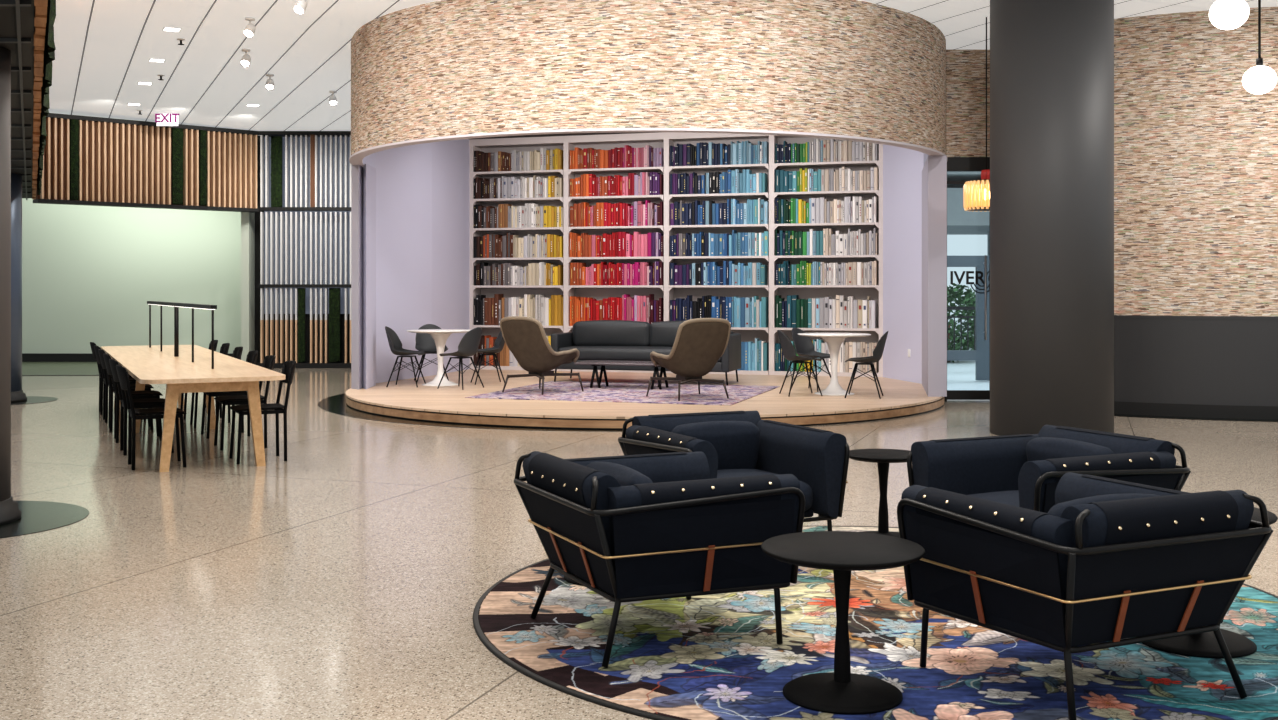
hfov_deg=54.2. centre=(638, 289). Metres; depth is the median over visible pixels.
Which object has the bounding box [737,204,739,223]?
book
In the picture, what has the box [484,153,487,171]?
book
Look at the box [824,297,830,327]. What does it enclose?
book
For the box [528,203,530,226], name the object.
book
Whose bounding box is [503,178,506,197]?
book
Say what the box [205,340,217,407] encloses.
dining chair
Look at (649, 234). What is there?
book
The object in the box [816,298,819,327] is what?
book
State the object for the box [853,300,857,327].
book
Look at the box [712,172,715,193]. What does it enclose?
book
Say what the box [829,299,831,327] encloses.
book
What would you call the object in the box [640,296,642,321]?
book
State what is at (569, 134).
trim
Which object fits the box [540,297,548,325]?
book
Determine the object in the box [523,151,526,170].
book
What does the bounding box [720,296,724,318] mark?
book
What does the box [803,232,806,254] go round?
book
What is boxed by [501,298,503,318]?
book
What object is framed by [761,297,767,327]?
book
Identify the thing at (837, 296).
book
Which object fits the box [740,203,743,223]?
book
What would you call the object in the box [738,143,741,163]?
book
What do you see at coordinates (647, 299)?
book
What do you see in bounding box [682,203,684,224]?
book
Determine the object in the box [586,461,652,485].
cushion
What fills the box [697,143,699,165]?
book
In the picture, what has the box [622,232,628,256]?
book
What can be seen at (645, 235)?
book
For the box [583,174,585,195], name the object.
book
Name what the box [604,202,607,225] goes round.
book
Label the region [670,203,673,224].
book
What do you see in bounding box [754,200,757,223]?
book
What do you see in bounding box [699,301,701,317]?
book
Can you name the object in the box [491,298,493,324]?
book
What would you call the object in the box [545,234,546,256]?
book
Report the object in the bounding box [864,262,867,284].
book
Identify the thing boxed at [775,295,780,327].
book
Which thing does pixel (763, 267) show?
book
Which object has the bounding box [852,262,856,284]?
book
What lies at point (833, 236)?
book
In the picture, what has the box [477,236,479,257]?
book
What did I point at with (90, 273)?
wall
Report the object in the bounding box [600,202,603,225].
book
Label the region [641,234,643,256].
book
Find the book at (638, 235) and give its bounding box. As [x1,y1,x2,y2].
[637,234,640,256]
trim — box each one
[0,0,30,199]
[0,0,34,197]
[0,501,88,538]
[11,396,57,404]
[22,362,98,375]
[318,393,813,431]
[349,128,947,165]
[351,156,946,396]
[473,132,658,138]
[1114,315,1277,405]
[1114,414,1277,421]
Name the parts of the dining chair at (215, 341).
backrest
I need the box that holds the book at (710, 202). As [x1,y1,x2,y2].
[709,201,714,224]
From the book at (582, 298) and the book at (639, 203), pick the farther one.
the book at (582, 298)
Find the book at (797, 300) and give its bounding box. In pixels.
[796,299,799,327]
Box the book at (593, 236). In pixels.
[592,235,598,256]
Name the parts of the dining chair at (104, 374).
backrest, leg, leg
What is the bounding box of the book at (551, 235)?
[550,234,553,256]
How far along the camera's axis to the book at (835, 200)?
19.01 m
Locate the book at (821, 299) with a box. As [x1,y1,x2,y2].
[820,298,823,327]
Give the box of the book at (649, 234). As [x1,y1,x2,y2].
[648,233,650,256]
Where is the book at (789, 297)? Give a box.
[787,295,791,327]
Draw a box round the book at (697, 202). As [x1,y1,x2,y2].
[695,200,699,224]
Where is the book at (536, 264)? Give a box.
[535,263,538,284]
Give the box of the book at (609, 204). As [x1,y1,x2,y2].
[608,203,611,225]
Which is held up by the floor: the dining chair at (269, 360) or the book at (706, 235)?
the dining chair at (269, 360)
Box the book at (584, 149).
[583,148,586,168]
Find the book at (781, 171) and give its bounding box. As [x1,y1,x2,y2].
[780,170,784,191]
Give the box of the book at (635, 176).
[634,175,639,194]
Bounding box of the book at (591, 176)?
[589,174,595,195]
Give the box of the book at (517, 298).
[516,297,522,315]
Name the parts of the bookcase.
panel, shelf, shelf, shelf, shelf, shelf, shelf, panel, panel, shelf, shelf, shelf, shelf, shelf, panel, shelf, shelf, shelf, shelf, shelf, panel, shelf, shelf, shelf, shelf, shelf, shelf, shelf, panel, panel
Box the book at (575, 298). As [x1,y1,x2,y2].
[574,297,580,322]
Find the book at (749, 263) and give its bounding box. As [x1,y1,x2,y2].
[748,262,751,284]
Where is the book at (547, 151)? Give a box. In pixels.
[546,150,549,169]
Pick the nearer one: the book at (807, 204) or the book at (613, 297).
the book at (807, 204)
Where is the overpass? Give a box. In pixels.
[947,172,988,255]
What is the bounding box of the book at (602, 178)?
[601,177,603,195]
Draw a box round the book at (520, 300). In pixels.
[519,299,521,315]
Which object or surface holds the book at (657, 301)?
on the bookcase
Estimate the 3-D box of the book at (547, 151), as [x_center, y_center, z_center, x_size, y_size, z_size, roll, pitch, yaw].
[-1.458,-2.111,20.407,0.052,0.321,0.220,0,0,16]
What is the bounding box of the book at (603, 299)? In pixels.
[603,299,604,319]
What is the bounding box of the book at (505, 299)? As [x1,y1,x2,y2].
[504,298,507,316]
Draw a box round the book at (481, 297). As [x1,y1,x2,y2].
[479,295,485,324]
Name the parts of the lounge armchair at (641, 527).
leg, panel, backrest, leg, armrest, brass rod, rail, frame, armrest, panel, leg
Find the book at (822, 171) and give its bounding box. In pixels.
[821,170,824,190]
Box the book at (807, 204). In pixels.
[806,203,808,222]
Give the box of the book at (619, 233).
[618,232,621,256]
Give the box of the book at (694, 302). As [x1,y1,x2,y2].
[693,301,696,318]
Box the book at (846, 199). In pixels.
[844,197,848,222]
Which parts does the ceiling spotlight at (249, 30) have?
mount plate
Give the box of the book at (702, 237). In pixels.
[701,236,703,255]
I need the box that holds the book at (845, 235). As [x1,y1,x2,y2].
[844,234,847,254]
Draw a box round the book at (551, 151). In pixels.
[550,150,552,169]
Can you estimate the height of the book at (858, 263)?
0.347 m
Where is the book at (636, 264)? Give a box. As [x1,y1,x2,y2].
[634,262,639,284]
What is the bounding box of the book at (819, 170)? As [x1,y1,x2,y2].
[818,169,820,190]
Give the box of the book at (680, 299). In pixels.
[679,298,684,320]
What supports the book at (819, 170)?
on the bookcase
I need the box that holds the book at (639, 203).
[637,201,644,225]
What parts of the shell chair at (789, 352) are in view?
leg, leg, leg, leg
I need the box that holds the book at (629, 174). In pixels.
[628,173,630,195]
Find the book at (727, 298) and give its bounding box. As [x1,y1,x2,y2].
[726,297,728,320]
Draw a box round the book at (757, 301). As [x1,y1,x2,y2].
[756,300,760,326]
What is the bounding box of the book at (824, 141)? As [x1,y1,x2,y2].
[823,140,826,161]
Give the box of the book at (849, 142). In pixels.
[848,141,852,160]
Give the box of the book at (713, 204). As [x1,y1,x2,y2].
[712,203,715,224]
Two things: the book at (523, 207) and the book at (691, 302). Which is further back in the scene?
the book at (523, 207)
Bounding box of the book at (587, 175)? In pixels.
[586,174,588,195]
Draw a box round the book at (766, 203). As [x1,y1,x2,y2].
[764,201,768,223]
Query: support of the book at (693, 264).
on the bookcase
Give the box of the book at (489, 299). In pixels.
[488,298,490,324]
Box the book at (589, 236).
[588,235,591,256]
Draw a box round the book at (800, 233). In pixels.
[798,231,802,254]
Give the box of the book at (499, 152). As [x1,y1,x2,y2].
[498,151,501,170]
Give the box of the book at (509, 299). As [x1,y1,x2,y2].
[508,298,510,316]
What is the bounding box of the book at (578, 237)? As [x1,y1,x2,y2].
[577,236,580,256]
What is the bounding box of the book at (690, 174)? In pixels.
[689,173,692,193]
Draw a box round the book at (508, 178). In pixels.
[507,177,510,197]
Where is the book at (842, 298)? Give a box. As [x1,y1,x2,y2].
[840,296,844,327]
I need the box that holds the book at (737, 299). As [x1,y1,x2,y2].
[736,298,739,326]
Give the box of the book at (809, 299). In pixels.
[808,298,811,327]
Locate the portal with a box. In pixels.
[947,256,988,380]
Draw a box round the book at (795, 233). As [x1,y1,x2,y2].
[794,232,797,254]
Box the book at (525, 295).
[524,294,530,316]
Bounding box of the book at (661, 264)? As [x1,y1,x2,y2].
[659,261,663,284]
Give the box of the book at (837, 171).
[836,170,838,190]
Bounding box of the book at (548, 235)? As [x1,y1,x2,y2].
[547,234,549,256]
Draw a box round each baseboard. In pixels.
[22,353,232,361]
[1114,401,1277,418]
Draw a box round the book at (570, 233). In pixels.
[569,232,571,256]
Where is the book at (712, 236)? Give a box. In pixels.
[710,234,714,255]
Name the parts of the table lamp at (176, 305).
post, post, post, rail, post, post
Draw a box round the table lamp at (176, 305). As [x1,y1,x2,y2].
[147,301,216,368]
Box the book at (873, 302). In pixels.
[871,300,875,327]
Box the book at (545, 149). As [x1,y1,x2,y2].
[544,148,550,169]
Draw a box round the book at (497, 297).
[494,294,502,324]
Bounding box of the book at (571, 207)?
[570,206,573,226]
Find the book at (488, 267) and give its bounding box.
[487,266,489,284]
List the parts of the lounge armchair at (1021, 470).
armrest, rail, armrest, backrest, panel, panel, leg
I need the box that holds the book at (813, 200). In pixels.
[811,198,815,222]
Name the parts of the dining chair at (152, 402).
backrest, leg, leg, seat, seat frame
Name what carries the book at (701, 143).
on the bookcase
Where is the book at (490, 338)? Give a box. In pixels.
[489,337,496,365]
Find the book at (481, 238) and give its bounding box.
[480,237,482,257]
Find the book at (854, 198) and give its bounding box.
[853,197,855,222]
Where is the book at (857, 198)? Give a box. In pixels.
[856,197,858,222]
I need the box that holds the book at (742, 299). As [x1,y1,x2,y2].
[740,297,746,326]
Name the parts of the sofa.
armrest, seat frame, armrest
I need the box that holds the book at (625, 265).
[624,264,626,284]
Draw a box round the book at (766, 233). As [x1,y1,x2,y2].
[764,231,768,255]
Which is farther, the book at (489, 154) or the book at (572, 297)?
the book at (489, 154)
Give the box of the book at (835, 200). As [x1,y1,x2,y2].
[834,199,836,222]
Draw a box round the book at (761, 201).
[760,200,766,223]
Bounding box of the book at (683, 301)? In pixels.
[682,300,684,320]
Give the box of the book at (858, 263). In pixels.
[857,262,862,284]
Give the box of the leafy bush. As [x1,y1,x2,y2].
[947,283,974,362]
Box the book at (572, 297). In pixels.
[572,297,573,325]
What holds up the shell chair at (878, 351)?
on the stage platform
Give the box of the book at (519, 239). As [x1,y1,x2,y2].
[518,238,520,257]
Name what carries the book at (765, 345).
on the bookcase
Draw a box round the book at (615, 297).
[615,297,620,319]
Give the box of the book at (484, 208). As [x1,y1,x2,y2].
[483,207,485,227]
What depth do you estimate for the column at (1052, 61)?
12.10 m
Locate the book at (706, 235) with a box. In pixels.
[704,233,708,255]
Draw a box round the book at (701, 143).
[700,142,702,164]
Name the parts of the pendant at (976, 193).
lamp shade, lamp shade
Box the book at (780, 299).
[779,298,783,327]
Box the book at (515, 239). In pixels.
[514,238,517,257]
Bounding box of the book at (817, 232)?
[816,231,819,254]
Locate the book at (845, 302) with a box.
[844,301,847,327]
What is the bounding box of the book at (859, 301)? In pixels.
[858,300,861,327]
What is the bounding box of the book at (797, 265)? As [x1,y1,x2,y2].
[796,264,799,284]
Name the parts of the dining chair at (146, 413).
backrest, leg, leg, seat frame, seat, leg, leg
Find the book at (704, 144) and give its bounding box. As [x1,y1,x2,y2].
[703,143,708,164]
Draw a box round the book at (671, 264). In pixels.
[670,263,676,284]
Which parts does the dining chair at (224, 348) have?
leg, leg, leg, leg, backrest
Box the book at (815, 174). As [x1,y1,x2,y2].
[813,171,817,190]
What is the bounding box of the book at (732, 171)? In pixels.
[731,170,734,192]
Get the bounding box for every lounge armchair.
[514,451,804,667]
[618,411,849,530]
[897,472,1272,719]
[907,425,1190,512]
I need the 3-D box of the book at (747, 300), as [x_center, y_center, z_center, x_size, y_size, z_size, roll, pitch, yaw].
[1.710,0.348,19.494,0.071,0.462,0.233,0,0,16]
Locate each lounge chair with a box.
[500,316,583,394]
[646,318,730,400]
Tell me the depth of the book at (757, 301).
19.35 m
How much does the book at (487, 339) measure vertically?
0.456 m
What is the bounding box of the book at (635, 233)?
[634,232,640,256]
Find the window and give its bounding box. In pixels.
[944,157,989,400]
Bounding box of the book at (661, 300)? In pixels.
[659,298,663,321]
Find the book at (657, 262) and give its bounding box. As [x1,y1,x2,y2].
[656,261,658,284]
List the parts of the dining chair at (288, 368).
leg, leg, seat, seat frame, leg, leg, backrest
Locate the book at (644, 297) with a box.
[643,296,648,321]
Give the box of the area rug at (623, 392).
[465,381,779,405]
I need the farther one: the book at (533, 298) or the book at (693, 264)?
the book at (533, 298)
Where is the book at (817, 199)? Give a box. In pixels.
[816,198,819,222]
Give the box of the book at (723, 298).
[722,297,725,318]
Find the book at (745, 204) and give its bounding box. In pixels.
[744,203,746,223]
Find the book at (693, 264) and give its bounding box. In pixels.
[692,263,697,284]
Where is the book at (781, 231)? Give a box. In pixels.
[780,230,784,255]
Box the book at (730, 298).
[729,297,731,326]
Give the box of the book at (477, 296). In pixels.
[476,295,478,324]
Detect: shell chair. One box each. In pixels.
[385,326,425,386]
[414,324,448,382]
[438,327,483,389]
[471,332,504,384]
[777,330,822,396]
[791,328,830,391]
[845,331,887,398]
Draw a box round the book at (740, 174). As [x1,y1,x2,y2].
[739,173,742,192]
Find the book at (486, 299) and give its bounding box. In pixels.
[485,298,487,324]
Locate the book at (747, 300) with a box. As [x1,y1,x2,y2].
[745,297,751,326]
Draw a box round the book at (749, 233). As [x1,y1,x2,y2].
[748,232,751,255]
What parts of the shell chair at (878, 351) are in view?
leg, leg, leg, leg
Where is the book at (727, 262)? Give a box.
[726,261,728,284]
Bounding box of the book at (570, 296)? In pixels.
[570,296,575,325]
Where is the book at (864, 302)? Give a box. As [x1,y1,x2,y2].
[862,300,866,327]
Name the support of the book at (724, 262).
on the bookcase
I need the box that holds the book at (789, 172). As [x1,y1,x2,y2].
[788,171,791,191]
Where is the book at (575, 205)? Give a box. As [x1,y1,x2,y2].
[574,204,577,226]
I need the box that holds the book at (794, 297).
[792,295,798,327]
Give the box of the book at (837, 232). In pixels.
[836,231,840,254]
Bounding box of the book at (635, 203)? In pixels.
[634,202,636,225]
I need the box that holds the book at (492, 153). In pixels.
[491,152,494,170]
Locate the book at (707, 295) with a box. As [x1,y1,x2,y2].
[707,295,711,317]
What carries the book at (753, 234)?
on the bookcase
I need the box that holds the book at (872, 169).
[871,167,873,189]
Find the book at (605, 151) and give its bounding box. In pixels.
[604,150,607,167]
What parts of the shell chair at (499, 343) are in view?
leg, leg, leg, leg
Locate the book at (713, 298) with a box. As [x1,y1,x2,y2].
[711,296,717,317]
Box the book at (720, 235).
[719,234,722,255]
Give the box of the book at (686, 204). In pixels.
[685,203,688,224]
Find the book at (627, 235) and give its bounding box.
[626,234,632,256]
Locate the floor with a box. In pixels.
[0,368,1277,719]
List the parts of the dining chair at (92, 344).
backrest, leg, leg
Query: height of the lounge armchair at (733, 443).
0.736 m
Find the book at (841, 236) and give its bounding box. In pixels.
[839,234,843,254]
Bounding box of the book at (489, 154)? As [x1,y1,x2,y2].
[488,153,490,171]
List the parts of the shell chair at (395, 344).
leg, leg, leg, leg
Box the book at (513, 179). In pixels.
[511,177,518,197]
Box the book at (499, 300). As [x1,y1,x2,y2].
[499,300,500,324]
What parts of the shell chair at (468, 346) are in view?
leg, leg, leg, leg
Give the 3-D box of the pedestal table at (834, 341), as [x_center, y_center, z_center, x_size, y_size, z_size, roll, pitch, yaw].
[2.460,0.931,15.750,0.920,0.757,0.920,0,0,0]
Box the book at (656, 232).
[656,232,658,256]
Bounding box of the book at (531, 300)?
[530,299,532,317]
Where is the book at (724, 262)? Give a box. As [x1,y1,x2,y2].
[723,261,725,284]
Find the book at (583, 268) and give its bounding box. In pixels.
[582,267,585,284]
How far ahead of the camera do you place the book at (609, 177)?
20.04 m
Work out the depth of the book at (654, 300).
19.82 m
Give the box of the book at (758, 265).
[756,263,762,284]
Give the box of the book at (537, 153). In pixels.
[536,152,539,169]
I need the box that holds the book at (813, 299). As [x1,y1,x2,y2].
[812,298,815,327]
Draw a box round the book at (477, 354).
[476,335,483,365]
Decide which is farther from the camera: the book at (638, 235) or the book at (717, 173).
the book at (638, 235)
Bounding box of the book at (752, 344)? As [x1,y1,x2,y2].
[751,343,754,370]
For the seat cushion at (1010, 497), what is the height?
0.217 m
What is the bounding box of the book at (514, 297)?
[514,297,515,315]
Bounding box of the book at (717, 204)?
[716,203,718,224]
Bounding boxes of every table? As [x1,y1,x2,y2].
[100,345,285,471]
[407,329,470,385]
[564,575,582,585]
[574,360,668,388]
[761,531,924,713]
[798,333,870,395]
[849,449,909,537]
[1139,507,1277,657]
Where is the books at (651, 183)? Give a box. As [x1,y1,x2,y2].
[474,139,878,372]
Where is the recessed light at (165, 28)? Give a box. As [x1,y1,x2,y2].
[163,27,181,31]
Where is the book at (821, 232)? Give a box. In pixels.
[820,231,822,254]
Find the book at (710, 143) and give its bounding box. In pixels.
[709,142,711,164]
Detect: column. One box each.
[0,47,20,524]
[11,173,26,401]
[990,0,1113,435]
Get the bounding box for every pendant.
[963,17,989,211]
[1209,0,1248,29]
[1242,0,1276,93]
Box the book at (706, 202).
[705,201,708,224]
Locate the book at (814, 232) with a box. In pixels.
[813,231,815,254]
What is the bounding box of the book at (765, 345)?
[763,342,768,370]
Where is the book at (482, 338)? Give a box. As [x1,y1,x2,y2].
[481,337,484,365]
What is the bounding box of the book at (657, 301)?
[656,300,658,321]
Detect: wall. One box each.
[22,198,254,360]
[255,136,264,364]
[351,0,945,154]
[352,139,929,388]
[946,7,1277,315]
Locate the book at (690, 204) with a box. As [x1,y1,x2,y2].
[689,203,691,224]
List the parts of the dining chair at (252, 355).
leg, leg, seat, seat frame, leg, leg, backrest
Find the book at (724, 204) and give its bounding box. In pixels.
[723,203,726,224]
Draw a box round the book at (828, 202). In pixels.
[827,201,829,222]
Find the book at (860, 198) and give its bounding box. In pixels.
[859,197,862,221]
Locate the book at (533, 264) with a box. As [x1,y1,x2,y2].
[532,263,534,284]
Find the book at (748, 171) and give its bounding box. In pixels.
[746,169,751,192]
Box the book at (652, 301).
[651,300,653,322]
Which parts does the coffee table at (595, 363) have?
leg, leg, leg, leg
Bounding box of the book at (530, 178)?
[529,177,532,197]
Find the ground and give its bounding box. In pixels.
[947,321,988,389]
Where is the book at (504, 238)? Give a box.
[502,236,506,257]
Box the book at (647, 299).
[646,297,648,322]
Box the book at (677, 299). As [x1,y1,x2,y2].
[676,298,678,320]
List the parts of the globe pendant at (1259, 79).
rod, globe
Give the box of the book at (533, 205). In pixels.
[531,203,537,226]
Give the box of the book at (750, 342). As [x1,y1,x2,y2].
[748,341,752,370]
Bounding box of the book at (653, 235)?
[651,233,655,256]
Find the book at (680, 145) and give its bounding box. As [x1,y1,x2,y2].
[679,144,682,165]
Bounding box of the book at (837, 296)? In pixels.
[836,295,840,327]
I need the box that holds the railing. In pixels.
[947,306,974,349]
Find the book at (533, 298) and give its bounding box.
[533,298,534,318]
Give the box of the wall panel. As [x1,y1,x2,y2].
[257,131,351,367]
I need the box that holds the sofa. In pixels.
[551,320,740,384]
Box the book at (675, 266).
[674,265,677,284]
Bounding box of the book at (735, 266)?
[734,265,737,284]
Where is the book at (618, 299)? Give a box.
[617,298,619,319]
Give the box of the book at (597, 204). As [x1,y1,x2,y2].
[596,203,599,225]
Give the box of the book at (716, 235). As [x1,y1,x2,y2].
[715,234,718,255]
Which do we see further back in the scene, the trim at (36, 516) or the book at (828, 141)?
the book at (828, 141)
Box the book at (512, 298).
[511,297,513,315]
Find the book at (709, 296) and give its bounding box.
[709,296,710,317]
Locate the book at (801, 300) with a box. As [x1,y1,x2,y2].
[800,299,803,327]
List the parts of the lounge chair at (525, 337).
leg, under frame, leg, leg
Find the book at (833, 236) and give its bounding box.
[831,234,835,254]
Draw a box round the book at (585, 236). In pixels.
[584,235,587,256]
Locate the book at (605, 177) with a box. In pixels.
[604,176,607,195]
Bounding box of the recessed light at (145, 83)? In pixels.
[137,82,152,84]
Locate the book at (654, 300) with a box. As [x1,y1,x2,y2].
[654,300,655,321]
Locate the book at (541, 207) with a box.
[540,206,542,226]
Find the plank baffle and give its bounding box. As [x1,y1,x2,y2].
[32,0,55,198]
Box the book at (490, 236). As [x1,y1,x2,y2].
[489,235,491,257]
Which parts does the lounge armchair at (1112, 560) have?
leg, panel, armrest, frame, leg, rail, brass rod, armrest, backrest, panel, leg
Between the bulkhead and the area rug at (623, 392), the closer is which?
the area rug at (623, 392)
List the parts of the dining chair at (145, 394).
backrest, leg, leg, seat frame, seat, leg, leg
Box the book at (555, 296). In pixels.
[554,295,557,325]
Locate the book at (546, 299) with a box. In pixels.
[545,298,550,325]
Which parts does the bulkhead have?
moss panel, rail, rail, moss panel, moss panel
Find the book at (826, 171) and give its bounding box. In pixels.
[825,170,828,190]
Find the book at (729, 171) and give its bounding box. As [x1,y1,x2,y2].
[728,170,730,192]
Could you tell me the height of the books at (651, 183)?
3.569 m
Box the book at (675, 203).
[674,202,679,224]
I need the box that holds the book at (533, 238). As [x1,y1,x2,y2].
[532,237,534,256]
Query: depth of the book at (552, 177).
20.30 m
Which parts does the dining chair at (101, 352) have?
backrest, leg, leg, seat, leg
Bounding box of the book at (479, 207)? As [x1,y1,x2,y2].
[478,206,484,227]
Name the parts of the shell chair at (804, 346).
leg, leg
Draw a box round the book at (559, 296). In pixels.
[558,295,562,325]
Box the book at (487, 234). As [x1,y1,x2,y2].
[487,234,490,257]
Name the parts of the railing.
rail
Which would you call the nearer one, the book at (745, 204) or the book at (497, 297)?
the book at (745, 204)
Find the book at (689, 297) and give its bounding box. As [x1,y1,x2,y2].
[687,295,691,319]
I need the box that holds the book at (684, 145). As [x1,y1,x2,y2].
[683,144,686,165]
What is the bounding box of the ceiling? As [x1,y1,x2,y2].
[48,0,1277,135]
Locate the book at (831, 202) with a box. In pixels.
[830,201,833,222]
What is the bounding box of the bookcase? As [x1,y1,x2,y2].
[469,132,882,376]
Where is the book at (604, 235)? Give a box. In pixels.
[603,234,609,256]
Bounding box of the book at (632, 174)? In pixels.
[631,173,637,194]
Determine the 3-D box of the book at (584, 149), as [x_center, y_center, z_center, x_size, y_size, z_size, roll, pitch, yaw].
[-0.840,-2.115,20.227,0.064,0.329,0.222,0,0,16]
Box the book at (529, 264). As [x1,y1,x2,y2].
[528,263,531,284]
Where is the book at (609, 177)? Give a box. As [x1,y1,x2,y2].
[608,176,613,195]
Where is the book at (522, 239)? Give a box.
[521,238,523,257]
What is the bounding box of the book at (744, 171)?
[743,169,745,192]
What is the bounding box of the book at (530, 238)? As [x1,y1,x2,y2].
[529,236,531,256]
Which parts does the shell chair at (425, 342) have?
leg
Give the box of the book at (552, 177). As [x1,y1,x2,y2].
[551,176,558,196]
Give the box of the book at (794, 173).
[792,171,796,191]
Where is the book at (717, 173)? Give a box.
[716,172,721,193]
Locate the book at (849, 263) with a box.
[848,262,851,284]
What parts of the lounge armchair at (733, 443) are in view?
leg, panel, armrest, backrest, rail, armrest, seat, frame, leg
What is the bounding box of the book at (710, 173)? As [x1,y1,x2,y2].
[709,172,711,193]
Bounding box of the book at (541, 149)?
[540,148,543,169]
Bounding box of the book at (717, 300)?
[716,299,719,317]
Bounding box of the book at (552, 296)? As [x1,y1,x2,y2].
[551,295,553,325]
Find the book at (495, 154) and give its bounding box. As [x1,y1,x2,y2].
[494,153,497,170]
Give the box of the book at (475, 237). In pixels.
[474,236,476,257]
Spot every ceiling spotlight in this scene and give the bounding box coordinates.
[240,49,250,66]
[243,17,255,37]
[265,74,273,90]
[293,0,306,14]
[329,90,336,105]
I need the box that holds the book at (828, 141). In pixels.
[827,140,829,161]
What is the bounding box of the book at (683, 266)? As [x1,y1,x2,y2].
[682,265,685,284]
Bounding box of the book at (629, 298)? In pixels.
[628,297,633,320]
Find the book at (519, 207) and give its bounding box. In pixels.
[518,206,521,227]
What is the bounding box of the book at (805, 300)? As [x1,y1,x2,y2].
[804,299,807,327]
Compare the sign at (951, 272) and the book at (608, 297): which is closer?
the sign at (951, 272)
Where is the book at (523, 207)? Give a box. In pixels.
[522,206,524,227]
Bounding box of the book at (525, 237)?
[524,236,526,257]
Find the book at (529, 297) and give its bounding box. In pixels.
[527,295,533,316]
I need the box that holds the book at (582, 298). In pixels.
[581,297,584,320]
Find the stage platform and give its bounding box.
[345,369,943,429]
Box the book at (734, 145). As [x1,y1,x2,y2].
[732,143,736,164]
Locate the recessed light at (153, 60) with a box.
[149,58,164,61]
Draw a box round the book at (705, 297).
[704,296,706,317]
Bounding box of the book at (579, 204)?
[578,203,580,226]
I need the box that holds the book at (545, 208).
[543,206,547,226]
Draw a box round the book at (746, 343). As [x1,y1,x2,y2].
[745,342,747,370]
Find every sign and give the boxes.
[155,114,178,125]
[950,270,989,293]
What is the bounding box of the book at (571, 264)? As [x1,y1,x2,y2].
[570,263,572,284]
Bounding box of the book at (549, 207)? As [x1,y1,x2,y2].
[548,206,554,226]
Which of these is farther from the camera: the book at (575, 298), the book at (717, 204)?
the book at (575, 298)
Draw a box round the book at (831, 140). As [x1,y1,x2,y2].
[830,139,834,161]
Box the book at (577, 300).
[576,298,580,321]
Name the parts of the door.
handle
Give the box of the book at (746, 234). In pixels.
[745,233,747,255]
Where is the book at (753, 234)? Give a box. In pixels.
[752,232,754,255]
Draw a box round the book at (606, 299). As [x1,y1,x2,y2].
[605,298,607,319]
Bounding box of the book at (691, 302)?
[690,301,692,318]
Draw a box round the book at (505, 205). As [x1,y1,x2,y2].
[504,204,511,227]
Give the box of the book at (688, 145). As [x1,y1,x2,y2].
[687,144,693,165]
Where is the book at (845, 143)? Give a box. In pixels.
[843,141,847,160]
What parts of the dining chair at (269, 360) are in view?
leg, leg, seat, seat frame, leg, leg, backrest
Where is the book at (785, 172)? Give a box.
[784,171,787,191]
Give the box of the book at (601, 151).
[600,150,603,167]
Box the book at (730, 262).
[729,261,733,284]
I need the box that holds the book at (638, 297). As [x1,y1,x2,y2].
[637,296,639,320]
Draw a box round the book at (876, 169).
[874,167,878,189]
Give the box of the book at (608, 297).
[608,297,610,319]
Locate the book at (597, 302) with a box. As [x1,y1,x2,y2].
[596,301,598,319]
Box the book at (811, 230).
[810,229,814,254]
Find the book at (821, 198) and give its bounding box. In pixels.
[820,197,825,222]
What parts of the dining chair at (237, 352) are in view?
leg, leg, leg, backrest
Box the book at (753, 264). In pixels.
[752,263,755,284]
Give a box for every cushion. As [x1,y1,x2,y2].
[558,346,720,361]
[572,320,649,345]
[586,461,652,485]
[649,321,730,346]
[671,421,759,469]
[717,469,812,511]
[968,490,1018,506]
[1026,437,1114,460]
[1048,493,1159,516]
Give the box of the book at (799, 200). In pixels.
[798,199,803,222]
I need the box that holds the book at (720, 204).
[719,203,722,224]
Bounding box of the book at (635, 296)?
[634,295,640,320]
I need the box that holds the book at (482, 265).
[480,263,487,284]
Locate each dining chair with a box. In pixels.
[90,342,132,414]
[94,345,145,422]
[98,349,153,431]
[103,354,162,442]
[109,359,173,455]
[116,365,186,469]
[180,343,229,418]
[190,347,242,427]
[201,351,257,438]
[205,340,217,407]
[214,355,275,449]
[229,361,295,463]
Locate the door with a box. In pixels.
[946,211,989,399]
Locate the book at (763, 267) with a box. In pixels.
[761,265,766,284]
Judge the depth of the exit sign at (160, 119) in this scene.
21.28 m
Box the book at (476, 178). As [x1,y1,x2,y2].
[475,177,482,198]
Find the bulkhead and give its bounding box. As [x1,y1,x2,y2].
[33,113,259,211]
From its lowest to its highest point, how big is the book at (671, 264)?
0.352 m
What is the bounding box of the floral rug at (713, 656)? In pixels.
[473,526,1277,719]
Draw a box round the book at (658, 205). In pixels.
[657,204,659,225]
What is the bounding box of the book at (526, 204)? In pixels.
[525,203,527,226]
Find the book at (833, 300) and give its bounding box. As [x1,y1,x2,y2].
[832,299,835,327]
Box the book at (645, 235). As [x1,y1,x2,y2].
[644,234,647,256]
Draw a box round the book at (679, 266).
[678,265,681,284]
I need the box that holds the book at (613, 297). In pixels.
[613,297,614,319]
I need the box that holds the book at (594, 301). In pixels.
[593,300,598,319]
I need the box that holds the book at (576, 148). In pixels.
[575,147,580,168]
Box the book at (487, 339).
[486,338,488,365]
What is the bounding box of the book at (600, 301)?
[599,300,602,319]
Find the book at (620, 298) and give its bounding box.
[620,298,621,319]
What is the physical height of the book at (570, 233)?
0.399 m
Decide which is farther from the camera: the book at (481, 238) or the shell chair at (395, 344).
the book at (481, 238)
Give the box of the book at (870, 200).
[869,199,871,221]
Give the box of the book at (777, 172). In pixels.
[775,170,779,191]

